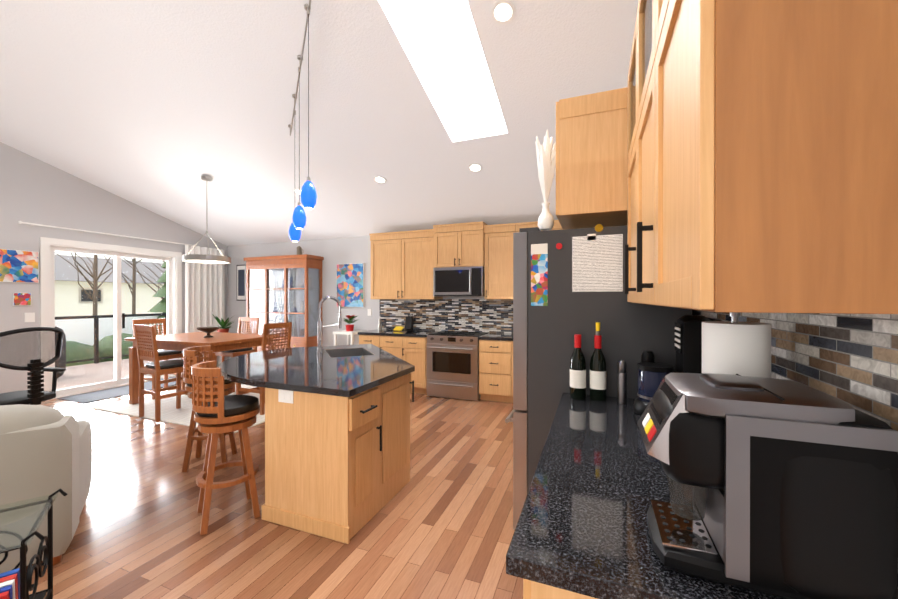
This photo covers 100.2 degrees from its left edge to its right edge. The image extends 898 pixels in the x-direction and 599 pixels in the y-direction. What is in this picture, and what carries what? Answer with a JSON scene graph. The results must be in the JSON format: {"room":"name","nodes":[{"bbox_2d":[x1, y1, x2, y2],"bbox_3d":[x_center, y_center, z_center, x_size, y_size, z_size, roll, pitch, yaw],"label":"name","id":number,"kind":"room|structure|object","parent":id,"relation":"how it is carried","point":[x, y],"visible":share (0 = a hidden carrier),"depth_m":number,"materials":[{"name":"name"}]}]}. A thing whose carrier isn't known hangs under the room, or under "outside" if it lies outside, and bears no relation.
{"room":"dining room and kitchen","nodes":[
{"label":"dining room and kitchen","id":0,"kind":"room"},
{"bbox_2d":[56,252,166,366],"bbox_3d":[-12.515,-1.878,14.542,11.426,9.349,12.530,0,0,21],"label":"trees","id":1,"kind":"object","parent":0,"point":[103,348],"depth_m":13.71,"materials":[{"name":"brown plant"}]},
{"bbox_2d":[26,383,522,598],"bbox_3d":[-2.664,1.496,2.441,8.050,0.120,9.050,0,0,21],"label":"floor","id":2,"kind":"structure","parent":0,"point":[439,525],"depth_m":2.34,"materials":[{"name":"brown wood"}]},
{"bbox_2d":[0,327,65,404],"bbox_3d":[-4.111,0.842,3.528,0.647,1.174,0.700,0,0,11],"label":"office chair","id":3,"kind":"object","parent":2,"relation":"on","point":[35,394],"visible":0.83,"depth_m":3.46,"materials":[{"name":"black plastic"}]},
{"bbox_2d":[0,489,66,598],"bbox_3d":[-1.876,1.140,1.328,0.689,0.594,0.420,0,0,-37],"label":"glass side table","id":4,"kind":"object","parent":2,"relation":"on","point":[15,583],"visible":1,"depth_m":1.48,"materials":[{"name":"black metal"}]},
{"bbox_2d":[0,404,91,573],"bbox_3d":[-3.165,1.002,1.778,2.100,0.869,0.950,0,0,-37],"label":"sofa","id":5,"kind":"object","parent":2,"relation":"on","point":[46,451],"visible":0.85,"depth_m":1.98,"materials":[{"name":"beige fabric"}]},
{"bbox_2d":[57,377,175,402],"bbox_3d":[-5.033,1.423,6.023,0.670,0.008,1.600,0,0,21],"label":"doormat","id":6,"kind":"object","parent":2,"relation":"on","point":[88,397],"visible":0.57,"depth_m":5.61,"materials":[{"name":"grey fabric"}]},
{"bbox_2d":[92,384,264,432],"bbox_3d":[-3.170,1.423,5.269,2.550,0.010,1.750,0,0,21],"label":"rug","id":7,"kind":"object","parent":2,"relation":"on","point":[170,413],"visible":0.29,"depth_m":4.85,"materials":[{"name":"white fabric"}]},
{"bbox_2d":[132,318,184,399],"bbox_3d":[-4.326,0.857,5.606,0.490,1.120,0.440,0,0,21],"label":"dining chair","id":8,"kind":"object","parent":7,"relation":"on","point":[164,355],"visible":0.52,"depth_m":5.61,"materials":[{"name":"brown wood"}]},
{"bbox_2d":[134,324,188,422],"bbox_3d":[-3.462,0.859,4.598,0.440,1.120,0.490,0,0,29],"label":"dining chair","id":9,"kind":"object","parent":7,"relation":"on","point":[146,343],"visible":0.92,"depth_m":4.45,"materials":[{"name":"brown wood"}]},
{"bbox_2d":[125,332,277,404],"bbox_3d":[-3.426,0.968,5.271,1.630,0.898,1.070,0,0,21],"label":"dining table","id":10,"kind":"object","parent":7,"relation":"on","point":[219,341],"visible":0.48,"depth_m":5.06,"materials":[{"name":"brown wood"}]},
{"bbox_2d":[197,327,219,337],"bbox_3d":[-3.311,0.451,5.166,0.280,0.135,0.280,0,0,21],"label":"centerpiece","id":11,"kind":"object","parent":10,"relation":"on","point":[208,330],"visible":1,"depth_m":5.12,"materials":[{"name":"black"}]},
{"bbox_2d":[215,317,259,391],"bbox_3d":[-3.406,0.856,6.025,0.440,1.120,0.490,0,0,21],"label":"dining chair","id":12,"kind":"object","parent":7,"relation":"on","point":[237,352],"visible":0.46,"depth_m":6.14,"materials":[{"name":"brown wood"}]},
{"bbox_2d":[236,322,291,414],"bbox_3d":[-2.391,0.858,4.872,0.490,1.120,0.440,0,0,21],"label":"dining chair","id":13,"kind":"object","parent":7,"relation":"on","point":[261,390],"visible":0.56,"depth_m":4.73,"materials":[{"name":"brown wood"}]},
{"bbox_2d":[182,345,236,471],"bbox_3d":[-2.101,0.930,3.305,0.394,1.012,0.389,0,0,-16],"label":"bar stool","id":14,"kind":"object","parent":2,"relation":"on","point":[191,356],"visible":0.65,"depth_m":3.19,"materials":[{"name":"brown wood"}]},
{"bbox_2d":[191,361,259,534],"bbox_3d":[-1.479,0.932,2.502,0.394,1.012,0.389,0,0,-37],"label":"bar stool","id":15,"kind":"object","parent":2,"relation":"on","point":[215,409],"visible":1,"depth_m":2.37,"materials":[{"name":"brown wood"}]},
{"bbox_2d":[253,334,283,351],"bbox_3d":[-3.539,1.074,7.243,0.545,0.698,0.431,0,0,21],"label":"base cabinet","id":16,"kind":"object","parent":2,"relation":"on","point":[258,347],"depth_m":7.01,"materials":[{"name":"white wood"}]},
{"bbox_2d":[273,334,291,348],"bbox_3d":[-3.118,1.074,7.079,0.580,0.698,0.431,0,0,21],"label":"base cabinet","id":17,"kind":"object","parent":2,"relation":"on","point":[286,334],"depth_m":6.83,"materials":[{"name":"brown wood"}]},
{"bbox_2d":[290,338,317,347],"bbox_3d":[-2.696,1.074,6.914,0.545,0.698,0.431,0,0,21],"label":"base cabinet","id":18,"kind":"object","parent":2,"relation":"on","point":[295,342],"depth_m":6.70,"materials":[{"name":"brown wood"}]},
{"bbox_2d":[245,368,414,543],"bbox_3d":[-0.954,0.999,3.366,1.611,0.866,1.910,0,0,21],"label":"kitchen island","id":19,"kind":"object","parent":2,"relation":"on","point":[337,448],"depth_m":2.36,"materials":[{"name":"brown wood"}]},
{"bbox_2d":[218,344,414,395],"bbox_3d":[-1.069,0.544,3.422,1.824,0.040,1.972,0,0,21],"label":"island countertop","id":20,"kind":"structure","parent":19,"relation":"on","point":[296,369],"depth_m":2.82,"materials":[{"name":"black stone"}]},
{"bbox_2d":[317,296,373,357],"bbox_3d":[-1.044,0.365,3.709,0.496,0.805,0.577,0,0,-24],"label":"faucet","id":21,"kind":"object","parent":20,"relation":"attached to","point":[332,353],"visible":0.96,"depth_m":3.69,"materials":[{"name":"silver metal"}]},
{"bbox_2d":[333,330,366,345],"bbox_3d":[-1.714,0.986,6.508,0.400,0.879,0.420,0,0,21],"label":"plant stand","id":22,"kind":"object","parent":2,"relation":"on","point":[350,335],"visible":0.31,"depth_m":6.38,"materials":[{"name":"white"}]},
{"bbox_2d":[343,315,356,330],"bbox_3d":[-1.722,0.402,6.500,0.324,0.288,0.281,0,0,21],"label":"plant","id":23,"kind":"object","parent":22,"relation":"on","point":[349,327],"visible":1,"depth_m":6.45,"materials":[{"name":"green plant"}]},
{"bbox_2d":[358,333,381,348],"bbox_3d":[-1.113,0.992,6.185,0.455,0.866,0.636,0,0,21],"label":"base cabinet","id":24,"kind":"object","parent":2,"relation":"on","point":[375,339],"depth_m":5.88,"materials":[{"name":"brown wood"}]},
{"bbox_2d":[382,333,405,360],"bbox_3d":[-0.776,0.993,6.054,0.512,0.866,0.636,0,0,21],"label":"base cabinet","id":25,"kind":"object","parent":2,"relation":"on","point":[396,346],"depth_m":5.73,"materials":[{"name":"brown wood"}]},
{"bbox_2d":[406,337,426,393],"bbox_3d":[-0.433,0.993,5.920,0.469,0.866,0.636,0,0,21],"label":"base cabinet","id":26,"kind":"object","parent":2,"relation":"on","point":[416,347],"depth_m":5.60,"materials":[{"name":"brown wood"}]},
{"bbox_2d":[362,329,439,336],"bbox_3d":[-0.776,0.538,6.047,1.202,0.040,0.646,0,0,21],"label":"countertop","id":27,"kind":"structure","parent":26,"relation":"on","point":[389,332],"depth_m":5.89,"materials":[{"name":"black stone"}]},
{"bbox_2d":[378,319,381,329],"bbox_3d":[-1.161,0.418,6.301,0.080,0.195,0.078,0,0,21],"label":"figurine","id":28,"kind":"object","parent":27,"relation":"on","point":[379,325],"visible":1,"depth_m":6.28,"materials":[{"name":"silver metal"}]},
{"bbox_2d":[393,326,403,330],"bbox_3d":[-0.824,0.480,6.176,0.165,0.069,0.122,0,0,21],"label":"bananas","id":29,"kind":"object","parent":27,"relation":"on","point":[398,328],"visible":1,"depth_m":6.16,"materials":[{"name":"yellow food"}]},
{"bbox_2d":[405,314,413,330],"bbox_3d":[-0.651,0.375,6.167,0.100,0.282,0.195,0,0,10],"label":"knife block","id":30,"kind":"object","parent":27,"relation":"on","point":[409,321],"visible":1,"depth_m":6.11,"materials":[{"name":"black wood"}]},
{"bbox_2d":[427,331,488,400],"bbox_3d":[0.138,0.961,5.641,0.784,0.932,0.707,0,0,21],"label":"range","id":31,"kind":"object","parent":2,"relation":"on","point":[452,364],"visible":0.94,"depth_m":5.37,"materials":[{"name":"silver metal"}]},
{"bbox_2d":[478,337,512,402],"bbox_3d":[0.772,0.994,5.449,0.525,0.866,0.636,0,0,21],"label":"base cabinet","id":32,"kind":"object","parent":2,"relation":"on","point":[495,366],"depth_m":5.17,"materials":[{"name":"brown wood"}]},
{"bbox_2d":[482,333,512,340],"bbox_3d":[1.470,0.540,5.170,2.028,0.040,0.646,0,0,21],"label":"countertop","id":33,"kind":"structure","parent":32,"relation":"on","point":[490,336],"depth_m":5.27,"materials":[{"name":"black stone"}]},
{"bbox_2d":[523,580,581,598],"bbox_3d":[0.551,1.004,0.921,0.646,0.866,0.547,0,0,21],"label":"base cabinet","id":34,"kind":"object","parent":2,"relation":"on","point":[530,591],"depth_m":0.77,"materials":[{"name":"brown wood"}]},
{"bbox_2d":[506,392,786,598],"bbox_3d":[0.696,0.549,1.332,0.676,0.040,1.452,0,0,21],"label":"countertop","id":35,"kind":"structure","parent":34,"relation":"on","point":[581,529],"depth_m":0.92,"materials":[{"name":"black stone"}]},
{"bbox_2d":[570,334,585,399],"bbox_3d":[0.688,0.357,2.004,0.083,0.338,0.081,0,0,21],"label":"wine bottle","id":36,"kind":"object","parent":35,"relation":"on","point":[577,376],"visible":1,"depth_m":1.98,"materials":[{"name":"black glass"}]},
{"bbox_2d":[590,322,605,400],"bbox_3d":[0.784,0.324,1.977,0.083,0.405,0.081,0,0,21],"label":"wine bottle","id":37,"kind":"object","parent":35,"relation":"on","point":[597,376],"visible":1,"depth_m":1.95,"materials":[{"name":"black glass"}]},
{"bbox_2d":[618,360,626,403],"bbox_3d":[0.881,0.418,1.908,0.042,0.216,0.041,0,0,21],"label":"pepper mill","id":38,"kind":"object","parent":35,"relation":"on","point":[622,382],"visible":1,"depth_m":1.89,"materials":[{"name":"silver metal"}]},
{"bbox_2d":[641,351,654,362],"bbox_3d":[0.986,0.390,1.861,0.060,0.272,0.060,0,0,21],"label":"pepper mill","id":39,"kind":"object","parent":35,"relation":"on","point":[647,356],"visible":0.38,"depth_m":1.84,"materials":[{"name":"black plastic"}]},
{"bbox_2d":[633,315,710,414],"bbox_3d":[1.013,0.300,1.720,0.307,0.454,0.192,0,0,21],"label":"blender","id":40,"kind":"object","parent":35,"relation":"on","point":[688,342],"visible":0.48,"depth_m":1.67,"materials":[{"name":"black plastic"}]},
{"bbox_2d":[702,312,770,377],"bbox_3d":[0.786,0.281,1.032,0.170,0.494,0.170,0,0,21],"label":"paper towel roll","id":41,"kind":"object","parent":35,"relation":"on","point":[733,346],"visible":0.31,"depth_m":0.97,"materials":[{"name":"white paper"}]},
{"bbox_2d":[637,373,897,598],"bbox_3d":[0.596,0.346,0.768,0.361,0.366,0.246,0,0,21],"label":"coffee maker","id":42,"kind":"object","parent":35,"relation":"on","point":[784,488],"visible":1,"depth_m":0.66,"materials":[{"name":"black plastic"}]},
{"bbox_2d":[505,224,691,529],"bbox_3d":[0.939,0.505,2.500,0.983,1.858,0.914,0,0,21],"label":"fridge","id":43,"kind":"object","parent":2,"relation":"on","point":[568,284],"visible":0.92,"depth_m":2.14,"materials":[{"name":"grey metal"}]},
{"bbox_2d":[535,130,555,230],"bbox_3d":[0.593,-0.720,2.288,0.128,0.588,0.145,0,0,21],"label":"ornament","id":44,"kind":"object","parent":43,"relation":"on","point":[546,156],"visible":1,"depth_m":2.26,"materials":[{"name":"white ceramic"}]},
{"bbox_2d":[297,246,302,254],"bbox_3d":[-2.742,-0.895,6.916,0.148,0.200,0.104,0,0,21],"label":"stein","id":45,"kind":"object","parent":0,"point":[299,250],"visible":0.77,"depth_m":6.89,"materials":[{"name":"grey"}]},
{"bbox_2d":[0,0,700,393],"bbox_3d":[-2.664,-1.255,2.435,8.050,5.381,9.050,0,0,21],"label":"ceiling","id":46,"kind":"structure","parent":0,"point":[136,118],"depth_m":3.96,"materials":[{"name":"grey paint"}]},
{"bbox_2d":[0,249,38,282],"bbox_3d":[-5.785,-0.445,5.051,0.030,0.430,0.370,0,0,21],"label":"painting","id":47,"kind":"object","parent":46,"relation":"attached to","point":[19,266],"visible":1,"depth_m":5.04,"materials":[{"name":"multicoloured"}]},
{"bbox_2d":[13,293,30,305],"bbox_3d":[-5.779,-0.005,5.082,0.020,0.170,0.170,0,0,21],"label":"picture","id":48,"kind":"object","parent":46,"relation":"attached to","point":[21,298],"visible":1,"depth_m":5.07,"materials":[{"name":"multicoloured"}]},
{"bbox_2d":[24,312,34,321],"bbox_3d":[-5.758,0.245,5.155,0.007,0.130,0.100,0,0,21],"label":"switch plate","id":49,"kind":"object","parent":46,"relation":"attached to","point":[29,317],"visible":1,"depth_m":5.15,"materials":[{"name":"white plastic"}]},
{"bbox_2d":[40,237,181,400],"bbox_3d":[-5.436,0.275,6.173,0.171,2.305,1.920,0,0,21],"label":"sliding door","id":50,"kind":"structure","parent":46,"relation":"attached to","point":[49,247],"depth_m":6.05,"materials":[{"name":"white"}]},
{"bbox_2d":[18,221,224,366],"bbox_3d":[-5.202,0.181,6.387,0.147,2.468,2.979,0,0,21],"label":"curtain","id":51,"kind":"object","parent":46,"relation":"attached to","point":[204,292],"visible":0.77,"depth_m":7.34,"materials":[{"name":"white fabric"}]},
{"bbox_2d":[182,175,230,263],"bbox_3d":[-3.371,-1.112,5.229,0.570,1.184,0.570,0,0,21],"label":"dining pendant light","id":52,"kind":"object","parent":46,"relation":"hanging from","point":[203,259],"visible":0.98,"depth_m":5.18,"materials":[{"name":"silver metal"}]},
{"bbox_2d":[237,265,245,300],"bbox_3d":[-4.277,-0.346,7.749,0.280,0.740,0.023,0,0,21],"label":"picture frame","id":53,"kind":"object","parent":46,"relation":"attached to","point":[241,282],"visible":0.86,"depth_m":7.74,"materials":[{"name":"black"}]},
{"bbox_2d":[293,188,300,193],"bbox_3d":[-2.136,-1.540,5.368,0.170,0.014,0.170,0,-16,21],"label":"ceiling spotlight","id":54,"kind":"object","parent":46,"relation":"attached to","point":[296,190],"visible":0.54,"depth_m":5.34,"materials":[{"name":"white"}]},
{"bbox_2d":[288,0,316,241],"bbox_3d":[-1.255,-1.399,3.160,0.121,1.670,1.971,0,0,-27],"label":"light","id":55,"kind":"object","parent":46,"relation":"hanging from","point":[308,195],"visible":1,"depth_m":3.07,"materials":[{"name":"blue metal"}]},
{"bbox_2d":[337,263,363,306],"bbox_3d":[-1.782,-0.254,6.771,0.580,0.780,0.030,0,0,21],"label":"painting","id":56,"kind":"object","parent":46,"relation":"attached to","point":[350,285],"visible":0.96,"depth_m":6.75,"materials":[{"name":"multicoloured"}]},
{"bbox_2d":[373,176,386,183],"bbox_3d":[-0.889,-1.548,4.848,0.170,0.014,0.170,0,-16,21],"label":"ceiling spotlight","id":57,"kind":"object","parent":46,"relation":"attached to","point":[380,179],"visible":1,"depth_m":4.84,"materials":[{"name":"white"}]},
{"bbox_2d":[370,232,442,298],"bbox_3d":[-0.703,-0.530,6.177,1.162,1.055,0.346,0,0,21],"label":"upper cabinet","id":58,"kind":"object","parent":46,"relation":"attached to","point":[404,264],"depth_m":6.01,"materials":[{"name":"brown wood"}]},
{"bbox_2d":[380,299,512,333],"bbox_3d":[0.660,0.256,5.828,4.016,0.525,0.012,0,0,21],"label":"backsplash","id":59,"kind":"structure","parent":46,"relation":"attached to","point":[483,315],"depth_m":6.06,"materials":[{"name":"tile"}]},
{"bbox_2d":[433,224,488,267],"bbox_3d":[0.202,-0.797,5.802,0.792,0.621,0.386,0,0,21],"label":"upper cabinet","id":60,"kind":"object","parent":46,"relation":"attached to","point":[454,245],"depth_m":5.61,"materials":[{"name":"brown wood"}]},
{"bbox_2d":[433,266,484,296],"bbox_3d":[0.190,-0.265,5.773,0.784,0.437,0.451,0,0,21],"label":"microwave","id":61,"kind":"object","parent":60,"relation":"attached to","point":[458,281],"visible":0.96,"depth_m":5.59,"materials":[{"name":"silver metal"}]},
{"bbox_2d":[468,163,481,171],"bbox_3d":[0.307,-1.544,4.392,0.170,0.014,0.170,0,-16,21],"label":"ceiling spotlight","id":62,"kind":"object","parent":46,"relation":"attached to","point":[474,167],"visible":1,"depth_m":4.38,"materials":[{"name":"white"}]},
{"bbox_2d":[491,0,514,23],"bbox_3d":[0.379,-2.010,2.624,0.170,0.014,0.170,0,-16,21],"label":"ceiling spotlight","id":63,"kind":"object","parent":46,"relation":"attached to","point":[502,11],"visible":1,"depth_m":2.62,"materials":[{"name":"white"}]},
{"bbox_2d":[485,224,520,298],"bbox_3d":[0.825,-0.528,5.581,0.526,1.055,0.346,0,0,21],"label":"upper cabinet","id":64,"kind":"object","parent":46,"relation":"attached to","point":[498,237],"depth_m":5.44,"materials":[{"name":"brown wood"}]},
{"bbox_2d":[521,220,560,230],"bbox_3d":[1.253,-0.528,5.414,0.645,1.055,0.346,0,0,21],"label":"upper cabinet","id":65,"kind":"object","parent":46,"relation":"attached to","point":[557,226],"depth_m":5.16,"materials":[{"name":"brown wood"}]},
{"bbox_2d":[556,87,627,228],"bbox_3d":[1.109,-0.807,2.441,0.716,0.655,0.934,0,0,21],"label":"upper cabinet","id":66,"kind":"object","parent":46,"relation":"attached to","point":[591,161],"visible":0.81,"depth_m":2.08,"materials":[{"name":"brown wood"}]},
{"bbox_2d":[625,43,632,302],"bbox_3d":[1.008,-0.582,1.673,0.346,1.200,0.560,0,0,21],"label":"upper cabinet","id":67,"kind":"object","parent":46,"relation":"attached to","point":[629,246],"depth_m":1.89,"materials":[{"name":"brown wood"}]},
{"bbox_2d":[633,0,644,303],"bbox_3d":[0.837,-0.581,1.235,0.346,1.200,0.616,0,0,21],"label":"upper cabinet","id":68,"kind":"object","parent":46,"relation":"attached to","point":[639,31],"depth_m":1.47,"materials":[{"name":"brown wood"}]},
{"bbox_2d":[645,0,897,313],"bbox_3d":[0.666,-0.580,0.798,0.346,1.200,0.560,0,0,21],"label":"upper cabinet","id":69,"kind":"object","parent":46,"relation":"attached to","point":[762,155],"depth_m":0.57,"materials":[{"name":"brown wood"}]},
{"bbox_2d":[701,311,897,598],"bbox_3d":[1.010,0.271,1.217,0.012,0.515,1.428,0,0,21],"label":"backsplash","id":70,"kind":"structure","parent":46,"relation":"attached to","point":[852,359],"depth_m":0.81,"materials":[{"name":"tile"}]},
{"label":"outside","id":71,"kind":"structure","parent":0,"visible":0},
{"bbox_2d":[55,255,165,345],"bbox_3d":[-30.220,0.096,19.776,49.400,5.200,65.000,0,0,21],"label":"house","id":72,"kind":"structure","parent":71,"point":[65,280],"depth_m":19.33,"materials":[{"name":"white paint"}]},
{"bbox_2d":[55,313,166,389],"bbox_3d":[-6.795,0.994,7.408,3.240,1.260,8.000,0,0,21],"label":"deck","id":73,"kind":"object","parent":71,"point":[105,371],"depth_m":8.00,"materials":[{"name":"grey wood"}]},
{"bbox_2d":[55,327,65,378],"bbox_3d":[-7.374,0.840,6.668,0.700,1.227,0.700,0,0,21],"label":"outdoor grill","id":74,"kind":"object","parent":73,"relation":"on","point":[59,363],"depth_m":6.78,"materials":[{"name":"black"}]},
{"bbox_3d":[-4.248,1.052,7.058,0.320,0.744,0.320,0,0,21],"label":"plant stand","id":75,"kind":"object","parent":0,"visible":0},
{"bbox_2d":[211,314,233,332],"bbox_3d":[-4.234,0.469,7.080,0.623,0.421,0.644,0,0,21],"label":"leafy plant","id":76,"kind":"object","parent":75,"relation":"on","point":[224,328],"visible":0.81,"depth_m":7.04,"materials":[{"name":"green plant"}]}
]}

